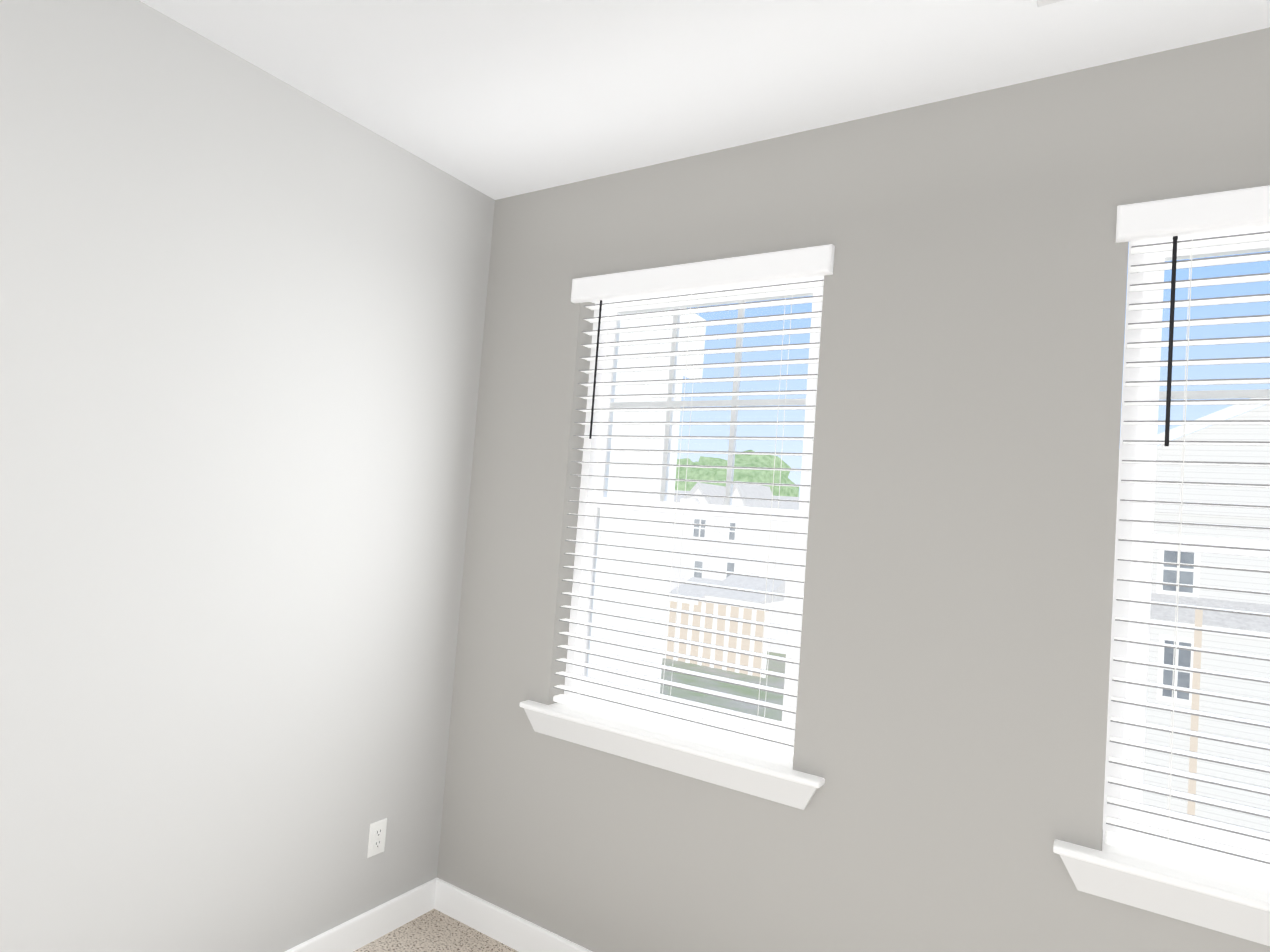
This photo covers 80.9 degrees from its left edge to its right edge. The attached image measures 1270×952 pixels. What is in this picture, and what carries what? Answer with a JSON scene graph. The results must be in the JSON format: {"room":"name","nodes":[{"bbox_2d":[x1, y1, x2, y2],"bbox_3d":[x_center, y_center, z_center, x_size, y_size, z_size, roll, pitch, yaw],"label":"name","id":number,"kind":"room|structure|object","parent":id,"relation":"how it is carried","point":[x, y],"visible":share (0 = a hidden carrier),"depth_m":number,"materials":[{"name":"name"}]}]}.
{"room":"empty bedroom","nodes":[
{"label":"empty bedroom","id":0,"kind":"room"},
{"bbox_2d":[0,0,494,951],"bbox_3d":[-1.966,0.080,1.012,0.160,2.740,4.595,3,-3,33],"label":"wall","id":1,"kind":"structure","parent":0,"point":[242,310],"depth_m":2.08,"materials":[{"name":"beige paint"}]},
{"bbox_2d":[285,878,438,951],"bbox_3d":[-1.964,1.399,0.944,0.014,0.105,4.494,3,-3,33],"label":"baseboard","id":2,"kind":"structure","parent":1,"relation":"attached to","point":[364,929],"depth_m":2.58,"materials":[{"name":"white paint"}]},
{"bbox_2d":[367,818,386,857],"bbox_3d":[-0.895,1.260,2.591,0.008,0.115,0.070,3,-3,33],"label":"electrical outlet","id":3,"kind":"object","parent":1,"relation":"attached to","point":[377,836],"visible":1,"depth_m":2.59,"materials":[{"name":"white plastic"}]},
{"bbox_2d":[353,909,517,951],"bbox_3d":[0.166,1.599,-0.410,5.395,0.100,4.755,3,-3,33],"label":"floor","id":4,"kind":"structure","parent":0,"point":[433,930],"depth_m":2.62,"materials":[{"name":"carpet"}]},
{"bbox_2d":[139,0,1269,199],"bbox_3d":[0.380,-1.240,-0.276,5.395,0.120,4.755,3,-3,33],"label":"ceiling","id":5,"kind":"structure","parent":0,"point":[496,99],"depth_m":1.97,"materials":[{"name":"paint"}]},
{"bbox_2d":[1037,0,1063,6],"bbox_3d":[1.006,-1.044,1.501,0.356,0.007,0.152,3,-3,33],"label":"ceiling vent","id":6,"kind":"object","parent":5,"relation":"in","point":[1040,3],"visible":1,"depth_m":1.64,"materials":[{"name":"white metal"}]},
{"bbox_2d":[437,27,1269,951],"bbox_3d":[1.512,0.369,1.582,5.395,2.740,0.160,3,-3,33],"label":"wall","id":7,"kind":"structure","parent":0,"point":[953,679],"depth_m":2.02,"materials":[{"name":"paint"}]},
{"bbox_2d":[434,879,591,951],"bbox_3d":[0.768,1.648,1.834,3.620,0.105,0.014,3,-3,33],"label":"baseboard","id":8,"kind":"structure","parent":7,"relation":"attached to","point":[509,929],"depth_m":2.64,"materials":[{"name":"white paint"}]},
{"bbox_2d":[519,700,824,809],"bbox_3d":[0.079,0.872,2.384,1.090,0.099,0.130,3,-3,33],"label":"window sill","id":9,"kind":"structure","parent":7,"relation":"attached to","point":[771,779],"depth_m":2.30,"materials":[{"name":"white paint"}]},
{"bbox_2d":[564,278,823,751],"bbox_3d":[0.194,0.081,2.506,0.898,1.505,0.070,3,-3,33],"label":"window","id":10,"kind":"structure","parent":7,"relation":"in","point":[798,557],"depth_m":2.52,"materials":[{"name":"white plastic"}]},
{"bbox_2d":[553,276,823,762],"bbox_3d":[0.151,0.071,2.439,0.888,1.491,0.056,3,-3,33],"label":"window blind","id":11,"kind":"object","parent":10,"relation":"attached to","point":[741,744],"visible":0.79,"depth_m":2.40,"materials":[{"name":"white plastic"}]},
{"bbox_2d":[589,300,601,438],"bbox_3d":[-0.138,-0.384,2.624,0.010,0.510,0.009,3,-3,33],"label":"blind wand","id":12,"kind":"object","parent":11,"relation":"hanging from","point":[595,371],"visible":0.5,"depth_m":2.62,"materials":[{"name":"plastic"}]},
{"bbox_2d":[571,244,834,302],"bbox_3d":[0.175,-0.650,2.427,0.952,0.084,0.030,3,-3,33],"label":"window valance","id":13,"kind":"object","parent":7,"relation":"attached to","point":[814,261],"visible":0.95,"depth_m":2.37,"materials":[{"name":"white"}]},
{"bbox_2d":[1053,839,1269,945],"bbox_3d":[1.470,0.934,1.483,1.112,0.099,0.130,3,-3,33],"label":"window sill","id":14,"kind":"structure","parent":7,"relation":"attached to","point":[1233,906],"depth_m":1.63,"materials":[{"name":"white paint"}]},
{"bbox_2d":[1103,228,1269,870],"bbox_3d":[1.585,0.143,1.605,0.920,1.505,0.070,3,-3,33],"label":"window","id":15,"kind":"structure","parent":7,"relation":"in","point":[1130,569],"depth_m":1.79,"materials":[{"name":"white plastic"}]},
{"bbox_2d":[1105,226,1269,886],"bbox_3d":[1.542,0.133,1.538,0.910,1.491,0.056,3,-3,33],"label":"window blind","id":16,"kind":"object","parent":15,"relation":"attached to","point":[1206,862],"visible":0.9,"depth_m":1.70,"materials":[{"name":"white plastic"}]},
{"bbox_2d":[1164,236,1177,445],"bbox_3d":[1.244,-0.323,1.728,0.010,0.510,0.009,3,-3,33],"label":"blind wand","id":17,"kind":"object","parent":16,"relation":"hanging from","point":[1170,347],"visible":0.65,"depth_m":1.73,"materials":[{"name":"black plastic"}]},
{"bbox_2d":[1116,185,1269,242],"bbox_3d":[1.566,-0.588,1.526,0.974,0.084,0.030,3,-3,33],"label":"window valance","id":18,"kind":"object","parent":7,"relation":"attached to","point":[1220,211],"visible":1,"depth_m":1.70,"materials":[{"name":"white"}]},
{"label":"outside","id":19,"kind":"structure","parent":0,"visible":0},
{"bbox_2d":[660,651,785,720],"bbox_3d":[43.556,15.299,66.927,240.000,0.500,156.145,3,-3,33],"label":"ground","id":20,"kind":"structure","parent":19,"point":[752,693],"depth_m":37.80,"materials":[{"name":"green plant"}]},
{"bbox_2d":[588,308,705,692],"bbox_3d":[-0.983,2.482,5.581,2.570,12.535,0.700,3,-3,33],"label":"house","id":21,"kind":"structure","parent":20,"relation":"on","point":[650,528],"depth_m":4.92,"materials":[{"name":"white"}]},
{"bbox_2d":[663,481,799,677],"bbox_3d":[6.336,5.981,52.528,14.609,11.110,18.750,3,-3,33],"label":"house","id":22,"kind":"structure","parent":20,"relation":"on","point":[732,565],"depth_m":49.06,"materials":[{"name":"white"}]},
{"bbox_2d":[675,450,798,496],"bbox_3d":[24.677,5.786,71.833,72.694,16.081,15.679,3,-3,33],"label":"trees","id":23,"kind":"object","parent":20,"relation":"on","point":[718,473],"depth_m":78.98,"materials":[{"name":"green plant"}]},
{"bbox_2d":[1102,398,1269,832],"bbox_3d":[14.482,3.602,20.037,10.107,13.995,10.600,3,-3,33],"label":"house","id":24,"kind":"structure","parent":20,"relation":"on","point":[1261,625],"depth_m":15.97,"materials":[{"name":"white"}]}
]}

